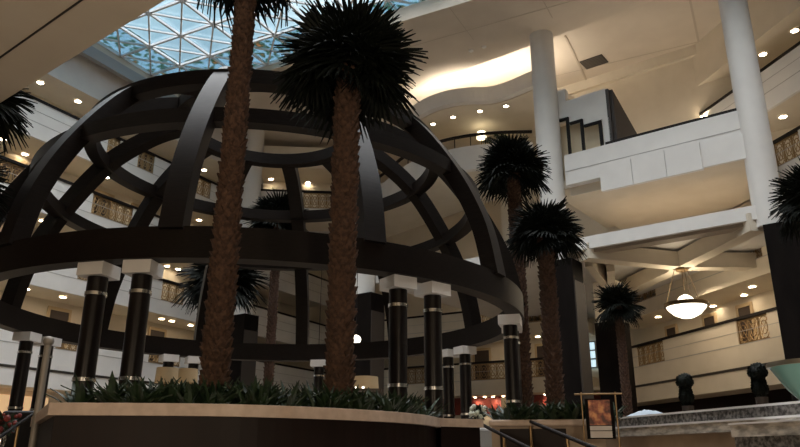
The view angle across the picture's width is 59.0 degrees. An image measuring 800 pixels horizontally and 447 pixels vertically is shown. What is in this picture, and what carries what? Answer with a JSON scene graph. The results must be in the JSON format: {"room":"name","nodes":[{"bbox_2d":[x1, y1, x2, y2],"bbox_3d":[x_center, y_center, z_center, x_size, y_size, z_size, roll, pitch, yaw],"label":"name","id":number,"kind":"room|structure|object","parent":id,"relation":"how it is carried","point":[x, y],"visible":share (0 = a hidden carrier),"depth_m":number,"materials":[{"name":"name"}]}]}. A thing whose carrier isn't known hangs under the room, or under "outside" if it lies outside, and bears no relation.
{"room":"hotel atrium","nodes":[
{"label":"hotel atrium","id":0,"kind":"room"},
{"bbox_2d":[0,0,163,102],"bbox_3d":[-7.164,-4.126,3.786,20.690,1.215,12.000,-14,-23,35],"label":"ceiling","id":1,"kind":"structure","parent":0,"point":[37,37],"depth_m":7.85,"materials":[{"name":"beige paint"}]},
{"bbox_2d":[0,54,320,402],"bbox_3d":[-20.616,-1.354,22.118,2.630,19.600,69.339,-9,-21,26],"label":"wall","id":2,"kind":"structure","parent":0,"point":[80,78],"depth_m":33.31,"materials":[{"name":"beige paint"}]},
{"bbox_2d":[0,153,27,182],"bbox_3d":[-17.205,-1.906,31.234,0.090,2.200,1.220,-9,-21,26],"label":"door","id":3,"kind":"structure","parent":2,"relation":"in","point":[2,154],"depth_m":31.40,"materials":[{"name":"brown"}]},
{"bbox_2d":[0,394,48,412],"bbox_3d":[-15.805,7.540,28.893,0.100,1.000,3.000,-9,-21,26],"label":"window","id":4,"kind":"structure","parent":2,"relation":"in","point":[4,399],"depth_m":28.71,"materials":[{"name":"brown"}]},
{"bbox_2d":[36,80,44,84],"bbox_3d":[-16.210,-6.357,31.848,0.364,0.040,0.358,0,-18,0],"label":"recessed light","id":5,"kind":"object","parent":2,"relation":"in","point":[40,82],"visible":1,"depth_m":31.83,"materials":[{"name":"beige"}]},
{"bbox_2d":[46,306,71,347],"bbox_3d":[-15.622,4.928,32.137,0.090,2.200,1.220,-9,-21,26],"label":"door","id":6,"kind":"structure","parent":2,"relation":"in","point":[58,313],"depth_m":32.39,"materials":[{"name":"brown"}]},
{"bbox_2d":[91,189,114,218],"bbox_3d":[-14.919,-0.546,35.322,0.090,2.200,1.220,-9,-21,26],"label":"door","id":7,"kind":"structure","parent":2,"relation":"in","point":[96,190],"depth_m":35.45,"materials":[{"name":"brown wood"}]},
{"bbox_2d":[0,90,217,225],"bbox_3d":[-20.579,-6.744,23.593,2.350,1.760,62.839,-9,-21,26],"label":"balcony","id":8,"kind":"object","parent":2,"relation":"attached to","point":[48,121],"visible":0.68,"depth_m":33.17,"materials":[{"name":"white paint"}]},
{"bbox_2d":[20,152,29,155],"bbox_3d":[-16.851,-3.123,31.756,0.364,0.040,0.358,0,-18,0],"label":"recessed light","id":9,"kind":"object","parent":8,"relation":"attached to","point":[21,153],"visible":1,"depth_m":31.74,"materials":[{"name":"beige"}]},
{"bbox_2d":[138,153,152,170],"bbox_3d":[-13.823,-2.841,38.244,0.090,2.200,1.220,-9,-21,26],"label":"door","id":10,"kind":"structure","parent":2,"relation":"in","point":[142,153],"depth_m":38.37,"materials":[{"name":"brown wood"}]},
{"bbox_2d":[147,326,166,362],"bbox_3d":[-12.839,6.584,37.113,0.090,2.200,1.220,-9,-21,26],"label":"door","id":11,"kind":"structure","parent":2,"relation":"in","point":[152,331],"depth_m":37.23,"materials":[{"name":"brown"}]},
{"bbox_2d":[0,329,325,392],"bbox_3d":[-20.600,2.084,20.666,2.350,1.760,62.839,-9,-21,26],"label":"balcony","id":12,"kind":"object","parent":2,"relation":"attached to","point":[108,360],"visible":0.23,"depth_m":32.11,"materials":[{"name":"white paint"}]},
{"bbox_2d":[0,232,326,343],"bbox_3d":[-20.593,-0.859,21.642,2.350,1.760,62.839,-9,-21,26],"label":"balcony","id":13,"kind":"object","parent":2,"relation":"attached to","point":[49,285],"visible":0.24,"depth_m":34.96,"materials":[{"name":"white paint"}]},
{"bbox_2d":[0,155,328,307],"bbox_3d":[-20.586,-3.801,22.617,2.350,1.760,62.839,-9,-21,26],"label":"balcony","id":14,"kind":"object","parent":2,"relation":"attached to","point":[286,290],"visible":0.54,"depth_m":33.75,"materials":[{"name":"white paint"}]},
{"bbox_2d":[262,146,332,207],"bbox_3d":[-6.047,-2.594,42.429,4.470,4.400,2.600,2,-18,-5],"label":"wall","id":15,"kind":"structure","parent":0,"point":[320,179],"depth_m":42.52,"materials":[{"name":"beige paint"}]},
{"bbox_2d":[260,189,331,230],"bbox_3d":[-6.037,-0.755,41.636,4.470,1.710,2.350,2,-18,-5],"label":"balcony","id":16,"kind":"object","parent":15,"relation":"attached to","point":[313,226],"visible":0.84,"depth_m":40.84,"materials":[{"name":"white paint"}]},
{"bbox_2d":[319,271,321,337],"bbox_3d":[-2.951,3.033,26.208,0.258,4.777,0.254,0,-18,0],"label":"pendant lamp","id":17,"kind":"object","parent":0,"point":[321,271],"visible":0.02,"depth_m":26.21,"materials":[{"name":"beige"}]},
{"bbox_2d":[354,273,360,342],"bbox_3d":[-1.486,2.097,24.540,0.340,4.045,0.335,0,-18,0],"label":"pendant lamp","id":18,"kind":"object","parent":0,"point":[357,338],"visible":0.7,"depth_m":23.95,"materials":[{"name":"beige"}]},
{"bbox_2d":[92,0,720,182],"bbox_3d":[1.827,-12.825,19.300,89.999,0.500,96.996,-9,-20,26],"label":"ceiling","id":19,"kind":"structure","parent":0,"point":[656,25],"depth_m":33.04,"materials":[{"name":"beige paint"}]},
{"bbox_2d":[79,46,176,97],"bbox_3d":[-16.273,-9.085,29.037,0.270,0.550,19.400,-9,-20,26],"label":"trim","id":20,"kind":"structure","parent":19,"relation":"attached to","point":[91,53],"depth_m":33.58,"materials":[{"name":"grey paint"}]},
{"bbox_2d":[97,0,424,76],"bbox_3d":[-2.398,-11.928,22.384,31.139,0.320,19.499,-9,-20,26],"label":"window","id":21,"kind":"structure","parent":19,"relation":"attached to","point":[129,45],"depth_m":33.19,"materials":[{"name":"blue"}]},
{"bbox_2d":[580,54,607,68],"bbox_3d":[9.275,-7.710,33.782,1.100,0.062,0.840,-13,-23,35],"label":"ceiling vent","id":22,"kind":"object","parent":19,"relation":"in","point":[597,60],"visible":1,"depth_m":33.71,"materials":[{"name":"grey metal"}]},
{"bbox_2d":[564,0,698,79],"bbox_3d":[11.064,-7.951,33.079,5.470,0.030,6.418,-9,-20,26],"label":"trim","id":23,"kind":"structure","parent":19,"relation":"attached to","point":[690,1],"depth_m":31.92,"materials":[{"name":"beige paint"}]},
{"bbox_2d":[320,183,633,426],"bbox_3d":[3.982,6.023,44.200,24.963,19.600,2.600,-10,-21,29],"label":"wall","id":24,"kind":"structure","parent":0,"point":[467,247],"depth_m":46.22,"materials":[{"name":"beige paint"}]},
{"bbox_2d":[473,347,491,379],"bbox_3d":[5.092,8.826,43.750,1.220,2.200,0.090,-10,-21,29],"label":"door","id":25,"kind":"structure","parent":24,"relation":"in","point":[483,354],"depth_m":43.83,"materials":[{"name":"brown"}]},
{"bbox_2d":[384,311,593,343],"bbox_3d":[3.590,6.618,44.029,16.263,1.760,2.350,-10,-21,29],"label":"balcony","id":26,"kind":"object","parent":24,"relation":"attached to","point":[452,321],"visible":0.15,"depth_m":43.17,"materials":[{"name":"beige paint"}]},
{"bbox_2d":[384,357,597,396],"bbox_3d":[3.583,9.561,43.053,16.263,1.760,2.350,-10,-21,29],"label":"balcony","id":27,"kind":"object","parent":24,"relation":"attached to","point":[494,384],"visible":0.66,"depth_m":41.17,"materials":[{"name":"beige paint"}]},
{"bbox_2d":[534,343,544,375],"bbox_3d":[8.607,8.190,41.806,1.220,2.200,0.090,-10,-21,29],"label":"door","id":28,"kind":"structure","parent":24,"relation":"in","point":[538,347],"depth_m":42.13,"materials":[{"name":"brown"}]},
{"bbox_2d":[589,341,597,368],"bbox_3d":[11.018,7.503,40.427,1.391,1.554,0.100,-10,-21,29],"label":"window","id":29,"kind":"structure","parent":24,"relation":"in","point":[593,350],"depth_m":40.38,"materials":[{"name":"blue"}]},
{"bbox_2d":[395,71,573,144],"bbox_3d":[4.651,-5.417,34.951,9.586,0.800,5.629,-13,-23,35],"label":"ceiling","id":30,"kind":"structure","parent":0,"point":[464,103],"depth_m":33.86,"materials":[{"name":"white paint"}]},
{"bbox_2d":[381,0,653,90],"bbox_3d":[7.364,-9.627,27.017,25.794,0.670,5.424,-13,-23,35],"label":"ceiling","id":31,"kind":"structure","parent":0,"point":[430,20],"depth_m":29.75,"materials":[{"name":"beige paint"}]},
{"bbox_2d":[375,200,783,320],"bbox_3d":[13.835,2.205,31.741,25.699,0.350,15.699,-13,-23,35],"label":"ceiling","id":32,"kind":"structure","parent":0,"point":[487,309],"depth_m":32.43,"materials":[{"name":"white paint"}]},
{"bbox_2d":[580,213,763,292],"bbox_3d":[10.923,1.571,28.021,7.844,0.750,7.665,-13,-23,35],"label":"ceiling beam","id":33,"kind":"structure","parent":32,"relation":"attached to","point":[707,253],"depth_m":27.21,"materials":[{"name":"beige paint"}]},
{"bbox_2d":[663,267,708,318],"bbox_3d":[11.037,2.453,27.478,1.639,2.497,1.639,0,-18,0],"label":"chandelier","id":34,"kind":"object","parent":33,"relation":"hanging from","point":[685,307],"visible":0.99,"depth_m":26.81,"materials":[{"name":"beige glass"}]},
{"bbox_2d":[567,201,781,258],"bbox_3d":[9.434,0.337,25.104,7.550,0.600,0.700,-13,-23,35],"label":"beam","id":35,"kind":"structure","parent":32,"relation":"attached to","point":[728,221],"depth_m":24.76,"materials":[{"name":"white paint"}]},
{"bbox_2d":[500,57,799,247],"bbox_3d":[15.720,-3.887,29.639,25.999,9.900,0.300,-13,-23,35],"label":"wall","id":36,"kind":"structure","parent":0,"point":[670,94],"depth_m":32.95,"materials":[{"name":"beige paint"}]},
{"bbox_2d":[307,130,538,237],"bbox_3d":[1.024,-1.709,38.551,5.608,1.810,19.870,17,-25,-42],"label":"balcony","id":37,"kind":"object","parent":36,"relation":"attached to","point":[405,217],"visible":0.32,"depth_m":36.47,"materials":[{"name":"white paint"}]},
{"bbox_2d":[477,130,484,143],"bbox_3d":[4.047,-3.558,34.838,0.480,2.095,0.480,0,-18,0],"label":"table lamp","id":38,"kind":"object","parent":37,"relation":"on","point":[481,138],"visible":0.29,"depth_m":34.98,"materials":[{"name":"beige"}]},
{"bbox_2d":[482,133,507,143],"bbox_3d":[5.008,-3.430,33.981,2.112,1.318,2.067,0,-18,0],"label":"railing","id":39,"kind":"object","parent":37,"relation":"on","point":[489,137],"visible":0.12,"depth_m":33.78,"materials":[{"name":"black metal"}]},
{"bbox_2d":[406,0,697,75],"bbox_3d":[17.287,-10.030,25.730,38.999,0.690,8.450,-9,-20,26],"label":"trim","id":40,"kind":"structure","parent":36,"relation":"attached to","point":[572,0],"depth_m":30.59,"materials":[{"name":"beige paint"}]},
{"bbox_2d":[557,45,696,95],"bbox_3d":[15.580,-8.411,30.928,25.999,0.500,0.200,-13,-23,35],"label":"crown molding","id":41,"kind":"structure","parent":36,"relation":"attached to","point":[688,52],"depth_m":33.97,"materials":[{"name":"beige paint"}]},
{"bbox_2d":[632,0,799,412],"bbox_3d":[17.868,-2.887,17.226,2.630,19.600,54.433,4,-19,-13],"label":"wall","id":42,"kind":"structure","parent":0,"point":[772,21],"depth_m":30.26,"materials":[{"name":"beige paint"}]},
{"bbox_2d":[664,323,677,336],"bbox_3d":[13.905,6.267,35.968,0.090,2.200,1.020,4,-19,-13],"label":"door","id":43,"kind":"structure","parent":42,"relation":"in","point":[672,329],"depth_m":36.19,"materials":[{"name":"brown"}]},
{"bbox_2d":[629,246,772,328],"bbox_3d":[17.769,-2.387,16.766,2.350,1.760,47.935,4,-19,-13],"label":"ceiling","id":44,"kind":"structure","parent":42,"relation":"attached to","point":[719,288],"depth_m":30.79,"materials":[{"name":"beige paint"}]},
{"bbox_2d":[632,307,783,381],"bbox_3d":[17.762,0.556,15.790,2.350,1.760,47.935,4,-19,-13],"label":"balcony","id":45,"kind":"object","parent":42,"relation":"attached to","point":[718,344],"visible":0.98,"depth_m":29.76,"materials":[{"name":"beige paint"}]},
{"bbox_2d":[701,312,717,326],"bbox_3d":[14.620,5.330,33.137,0.090,2.200,1.020,4,-19,-13],"label":"door","id":46,"kind":"structure","parent":42,"relation":"in","point":[711,318],"depth_m":33.37,"materials":[{"name":"brown"}]},
{"bbox_2d":[735,301,757,342],"bbox_3d":[15.184,4.590,30.901,0.090,2.200,1.020,4,-19,-13],"label":"door","id":47,"kind":"structure","parent":42,"relation":"in","point":[746,308],"depth_m":31.00,"materials":[{"name":"brown"}]},
{"bbox_2d":[699,41,799,131],"bbox_3d":[17.782,-8.272,18.717,2.350,1.760,47.935,4,-19,-13],"label":"balcony","id":48,"kind":"object","parent":42,"relation":"attached to","point":[780,77],"visible":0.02,"depth_m":27.37,"materials":[{"name":"white paint"}]},
{"bbox_2d":[778,114,787,118],"bbox_3d":[15.237,-4.254,28.121,0.364,0.040,0.358,0,-18,0],"label":"recessed light","id":49,"kind":"object","parent":48,"relation":"attached to","point":[783,116],"visible":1,"depth_m":28.09,"materials":[{"name":"beige"}]},
{"bbox_2d":[719,125,799,211],"bbox_3d":[17.776,-5.329,17.741,2.350,1.760,47.935,4,-19,-13],"label":"balcony","id":50,"kind":"object","parent":42,"relation":"attached to","point":[796,131],"visible":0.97,"depth_m":26.41,"materials":[{"name":"white paint"}]},
{"bbox_2d":[758,51,767,56],"bbox_3d":[15.145,-7.066,29.490,0.364,0.040,0.358,0,-18,0],"label":"recessed light","id":51,"kind":"object","parent":42,"relation":"in","point":[761,54],"visible":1,"depth_m":29.48,"materials":[{"name":"beige"}]},
{"bbox_2d":[789,27,799,33],"bbox_3d":[15.556,-7.608,27.855,0.364,0.040,0.358,0,-18,0],"label":"recessed light","id":52,"kind":"object","parent":42,"relation":"in","point":[793,30],"visible":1,"depth_m":27.84,"materials":[{"name":"beige"}]},
{"bbox_3d":[-5.019,8.100,18.908,80.000,0.300,69.000,0,-18,0],"label":"floor","id":53,"kind":"structure","parent":0,"visible":0},
{"bbox_2d":[28,336,53,446],"bbox_3d":[-3.693,2.518,6.997,0.240,2.808,0.240,0,-18,0],"label":"metal post","id":54,"kind":"object","parent":53,"relation":"on","point":[48,341],"visible":1,"depth_m":7.25,"materials":[{"name":"grey metal"}]},
{"bbox_2d":[30,402,483,446],"bbox_3d":[-1.455,2.862,6.770,5.077,2.020,2.609,3,-19,-8],"label":"planter","id":55,"kind":"object","parent":53,"relation":"on","point":[60,424],"visible":0.98,"depth_m":5.90,"materials":[{"name":"brown wood"}]},
{"bbox_2d":[196,0,296,389],"bbox_3d":[-1.766,-1.045,7.781,1.622,6.574,1.892,0,-18,0],"label":"fan palm","id":56,"kind":"object","parent":55,"relation":"in","point":[216,350],"visible":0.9,"depth_m":7.41,"materials":[{"name":"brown plant"}]},
{"bbox_2d":[45,371,449,416],"bbox_3d":[-1.556,1.760,6.998,4.072,0.376,2.993,-1,-18,4],"label":"foliage","id":57,"kind":"object","parent":55,"relation":"on","point":[256,394],"visible":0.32,"depth_m":6.19,"materials":[{"name":"green plant"}]},
{"bbox_2d":[270,0,428,400],"bbox_3d":[-0.623,-0.248,7.779,1.776,5.064,1.813,8,-20,-22],"label":"fan palm","id":58,"kind":"object","parent":55,"relation":"in","point":[346,62],"visible":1,"depth_m":7.86,"materials":[{"name":"green plant"}]},
{"bbox_2d":[470,418,529,446],"bbox_3d":[1.091,2.967,7.196,0.038,2.100,3.604,2,-18,-5],"label":"stair handrail","id":59,"kind":"object","parent":53,"relation":"on","point":[504,437],"visible":0.62,"depth_m":7.39,"materials":[{"name":"black metal"}]},
{"bbox_2d":[489,419,605,446],"bbox_3d":[1.816,3.406,8.386,1.316,2.020,1.400,-4,-19,12],"label":"planter","id":60,"kind":"object","parent":53,"relation":"on","point":[518,430],"visible":0.75,"depth_m":8.06,"materials":[{"name":"beige stone"}]},
{"bbox_2d":[481,399,627,420],"bbox_3d":[1.883,2.315,8.659,1.788,0.283,1.749,0,-18,0],"label":"foliage","id":61,"kind":"object","parent":60,"relation":"in","point":[549,411],"visible":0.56,"depth_m":8.15,"materials":[{"name":"green plant"}]},
{"bbox_2d":[528,419,596,446],"bbox_3d":[1.600,2.784,6.521,0.038,2.025,2.823,2,-18,-4],"label":"stair handrail","id":62,"kind":"object","parent":53,"relation":"on","point":[554,431],"visible":1,"depth_m":7.02,"materials":[{"name":"black"}]},
{"bbox_2d":[574,392,621,446],"bbox_3d":[2.106,2.873,7.174,0.490,2.269,0.031,-4,-19,11],"label":"stand","id":63,"kind":"object","parent":53,"relation":"on","point":[600,421],"visible":1,"depth_m":7.44,"materials":[{"name":"gold metal"}]},
{"bbox_2d":[588,400,611,424],"bbox_3d":[2.106,1.994,7.456,0.222,0.257,0.006,-4,-19,11],"label":"picture","id":64,"kind":"object","parent":63,"relation":"on","point":[599,411],"depth_m":7.45},
{"bbox_2d":[606,401,799,446],"bbox_3d":[3.981,2.416,5.521,1.160,2.105,8.299,6,-19,-16],"label":"fountain","id":65,"kind":"structure","parent":53,"relation":"on","point":[771,424],"depth_m":7.48,"materials":[{"name":"beige stone"}]},
{"bbox_3d":[-0.021,9.073,24.384,48.000,1.280,48.000,0,-18,0],"label":"floor","id":66,"kind":"structure","parent":0,"visible":0},
{"bbox_2d":[0,151,14,221],"bbox_3d":[-6.714,0.979,10.094,1.773,5.064,1.728,0,-18,0],"label":"fan palm","id":67,"kind":"object","parent":66,"relation":"on","point":[2,202],"visible":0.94,"depth_m":10.84,"materials":[{"name":"green plant"}]},
{"bbox_2d":[0,412,33,446],"bbox_3d":[-4.403,3.123,7.886,0.038,2.214,1.956,5,-19,-13],"label":"stair handrail","id":68,"kind":"object","parent":66,"relation":"on","point":[17,425],"visible":0.51,"depth_m":8.09,"materials":[{"name":"black metal"}]},
{"bbox_2d":[2,411,33,446],"bbox_3d":[-5.470,3.189,10.232,1.280,0.961,0.770,0,-18,0],"label":"table","id":69,"kind":"object","parent":66,"relation":"on","point":[24,430],"visible":0.19,"depth_m":10.49,"materials":[{"name":"black wood"}]},
{"bbox_2d":[0,88,37,156],"bbox_3d":[-5.890,0.239,9.055,1.755,5.819,1.588,-15,-23,38],"label":"fan palm","id":70,"kind":"object","parent":66,"relation":"on","point":[10,113],"visible":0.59,"depth_m":9.91,"materials":[{"name":"green plant"}]},
{"bbox_2d":[154,367,177,386],"bbox_3d":[-3.397,2.841,10.080,0.327,1.536,0.327,0,-18,0],"label":"floor lamp","id":71,"kind":"object","parent":66,"relation":"on","point":[167,373],"visible":0.72,"depth_m":10.17,"materials":[{"name":"beige fabric"}]},
{"bbox_2d":[178,368,197,383],"bbox_3d":[-3.231,2.969,10.533,0.320,1.578,0.320,0,-18,0],"label":"floor lamp","id":72,"kind":"object","parent":66,"relation":"on","point":[190,374],"visible":0.64,"depth_m":10.64,"materials":[{"name":"beige fabric"}]},
{"bbox_2d":[171,263,269,316],"bbox_3d":[-4.970,3.427,19.282,2.682,6.206,2.423,1,-18,-3],"label":"fan palm","id":73,"kind":"object","parent":66,"relation":"on","point":[246,280],"visible":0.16,"depth_m":19.48,"materials":[{"name":"green plant"}]},
{"bbox_2d":[229,129,264,386],"bbox_3d":[-8.334,3.321,38.202,1.410,18.300,1.100,-13,-23,35],"label":"column","id":74,"kind":"structure","parent":66,"relation":"on","point":[246,328],"depth_m":37.30,"materials":[{"name":"white paint"}]},
{"bbox_2d":[0,66,524,418],"bbox_3d":[-2.693,1.171,13.758,10.120,7.024,10.120,0,-18,0],"label":"dome","id":75,"kind":"object","parent":66,"relation":"on","point":[102,256],"visible":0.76,"depth_m":10.88,"materials":[{"name":"black paint"}]},
{"bbox_2d":[242,187,308,386],"bbox_3d":[-3.897,2.972,21.326,2.220,8.361,2.260,0,-18,0],"label":"fan palm","id":76,"kind":"object","parent":66,"relation":"on","point":[275,202],"visible":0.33,"depth_m":21.56,"materials":[{"name":"green plant"}]},
{"bbox_2d":[354,376,378,387],"bbox_3d":[-0.533,3.043,10.566,0.421,1.470,0.421,0,-18,0],"label":"floor lamp","id":77,"kind":"object","parent":66,"relation":"on","point":[362,381],"visible":0.53,"depth_m":10.60,"materials":[{"name":"beige fabric"}]},
{"bbox_2d":[355,388,381,393],"bbox_3d":[-0.580,2.911,9.764,0.640,1.216,0.240,0,-18,0],"label":"side table","id":78,"kind":"object","parent":66,"relation":"on","point":[379,390],"visible":0.28,"depth_m":9.84,"materials":[{"name":"brown wood"}]},
{"bbox_2d":[353,115,384,396],"bbox_3d":[-1.522,1.722,33.332,1.360,18.300,1.000,-13,-23,35],"label":"column","id":79,"kind":"structure","parent":66,"relation":"on","point":[370,304],"depth_m":31.92,"materials":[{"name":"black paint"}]},
{"bbox_2d":[480,428,491,446],"bbox_3d":[1.127,3.275,10.061,0.840,0.720,0.640,0,-18,0],"label":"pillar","id":80,"kind":"structure","parent":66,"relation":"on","point":[485,434],"depth_m":10.28,"materials":[{"name":"white stone"}]},
{"bbox_2d":[501,397,505,407],"bbox_3d":[1.723,3.490,11.567,0.200,1.261,0.195,0,-18,0],"label":"candle lamp","id":81,"kind":"object","parent":66,"relation":"on","point":[503,399],"visible":0.27,"depth_m":11.71,"materials":[{"name":"gold metal"}]},
{"bbox_2d":[474,132,552,407],"bbox_3d":[2.678,1.438,16.102,1.999,7.616,1.921,0,-18,0],"label":"fan palm","id":82,"kind":"object","parent":66,"relation":"on","point":[512,168],"visible":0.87,"depth_m":16.61,"materials":[{"name":"green plant"}]},
{"bbox_2d":[505,196,588,404],"bbox_3d":[3.026,2.028,14.299,1.733,5.363,1.874,0,-18,0],"label":"fan palm","id":83,"kind":"object","parent":66,"relation":"on","point":[543,233],"visible":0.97,"depth_m":14.41,"materials":[{"name":"green plant"}]},
{"bbox_2d":[529,29,593,404],"bbox_3d":[6.229,-0.097,27.791,1.360,18.300,1.000,-13,-23,35],"label":"column","id":84,"kind":"structure","parent":66,"relation":"on","point":[573,324],"depth_m":26.99,"materials":[{"name":"white paint"}]},
{"bbox_2d":[564,108,782,229],"bbox_3d":[10.748,-1.672,28.346,7.700,2.020,6.320,-13,-23,35],"label":"balcony","id":85,"kind":"object","parent":84,"relation":"attached to","point":[694,167],"visible":0.86,"depth_m":26.61,"materials":[{"name":"white paint"}]},
{"bbox_2d":[557,88,636,180],"bbox_3d":[8.380,-3.735,28.554,4.174,4.097,1.740,0,-18,0],"label":"staircase","id":86,"kind":"structure","parent":85,"relation":"on","point":[593,119],"depth_m":28.39,"materials":[{"name":"white paint"}]},
{"bbox_2d":[593,280,637,416],"bbox_3d":[8.952,6.107,29.245,1.100,7.450,1.100,-13,-23,35],"label":"column","id":87,"kind":"structure","parent":66,"relation":"on","point":[606,343],"depth_m":29.05,"materials":[{"name":"black paint"}]},
{"bbox_2d":[592,278,645,416],"bbox_3d":[7.149,4.666,22.545,1.651,5.962,1.756,-17,-25,42],"label":"fan palm","id":88,"kind":"object","parent":66,"relation":"on","point":[616,302],"visible":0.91,"depth_m":22.82,"materials":[{"name":"green plant"}]},
{"bbox_2d":[675,372,694,410],"bbox_3d":[4.776,3.304,11.641,0.299,1.674,0.297,0,-18,0],"label":"sculpture","id":89,"kind":"object","parent":66,"relation":"on","point":[684,381],"visible":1,"depth_m":11.74,"materials":[{"name":"grey"}]},
{"bbox_2d":[682,405,693,410],"bbox_3d":[4.775,3.564,11.557,0.193,1.128,0.193,0,-18,0],"label":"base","id":90,"kind":"object","parent":89,"relation":"on","point":[684,407],"depth_m":11.65,"materials":[{"name":"brown"}]},
{"bbox_2d":[747,362,769,404],"bbox_3d":[4.638,2.514,8.972,0.258,1.494,0.256,0,-18,0],"label":"sculpture","id":91,"kind":"object","parent":66,"relation":"on","point":[757,372],"visible":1,"depth_m":9.07,"materials":[{"name":"grey"}]},
{"bbox_2d":[755,396,768,404],"bbox_3d":[4.637,2.725,8.904,0.158,1.050,0.158,0,-18,0],"label":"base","id":92,"kind":"object","parent":91,"relation":"on","point":[759,399],"depth_m":9.00,"materials":[{"name":"brown stone"}]},
{"bbox_2d":[718,0,799,400],"bbox_3d":[12.273,-1.515,23.470,1.330,18.300,0.980,-13,-23,35],"label":"column","id":93,"kind":"structure","parent":66,"relation":"on","point":[748,93],"depth_m":23.46,"materials":[{"name":"white paint"}]},
{"bbox_2d":[766,358,799,399],"bbox_3d":[3.192,1.556,5.328,0.630,1.012,0.630,0,-18,0],"label":"glass bowl","id":94,"kind":"object","parent":66,"relation":"on","point":[787,371],"visible":1,"depth_m":5.38,"materials":[{"name":"teal glass"}]},
{"bbox_2d":[768,157,799,246],"bbox_3d":[7.935,1.515,12.886,1.676,5.867,1.691,0,-18,0],"label":"fan palm","id":95,"kind":"object","parent":66,"relation":"on","point":[789,208],"visible":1,"depth_m":13.62,"materials":[{"name":"green plant"}]},
{"bbox_3d":[3.699,3.315,10.373,0.800,0.850,0.560,0,-18,0],"label":"serving table","id":96,"kind":"object","parent":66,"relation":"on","visible":0},
{"bbox_2d":[628,409,660,415],"bbox_3d":[3.700,2.844,10.529,0.640,0.143,0.400,0,-18,0],"label":"folded cloth","id":97,"kind":"object","parent":96,"relation":"on","point":[643,412],"visible":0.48,"depth_m":10.40,"materials":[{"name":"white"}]},
{"bbox_3d":[1.326,3.854,11.817,0.680,0.726,0.680,0,-18,0],"label":"side table","id":98,"kind":"object","parent":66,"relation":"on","visible":0},
{"bbox_2d":[469,404,486,420],"bbox_3d":[1.328,3.290,12.006,0.334,0.463,0.329,0,-18,0],"label":"flower arrangement","id":99,"kind":"object","parent":98,"relation":"on","point":[475,410],"visible":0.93,"depth_m":11.95,"materials":[{"name":"white plant"}]},
{"bbox_3d":[-4.997,2.994,8.737,0.600,0.392,0.600,0,-18,0],"label":"side table","id":100,"kind":"object","parent":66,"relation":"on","visible":0},
{"bbox_2d":[0,411,21,446],"bbox_3d":[-4.993,2.584,8.864,0.356,0.466,0.348,0,-18,0],"label":"flower arrangement","id":101,"kind":"object","parent":100,"relation":"on","point":[6,421],"visible":0.81,"depth_m":8.84,"materials":[{"name":"red plant"}]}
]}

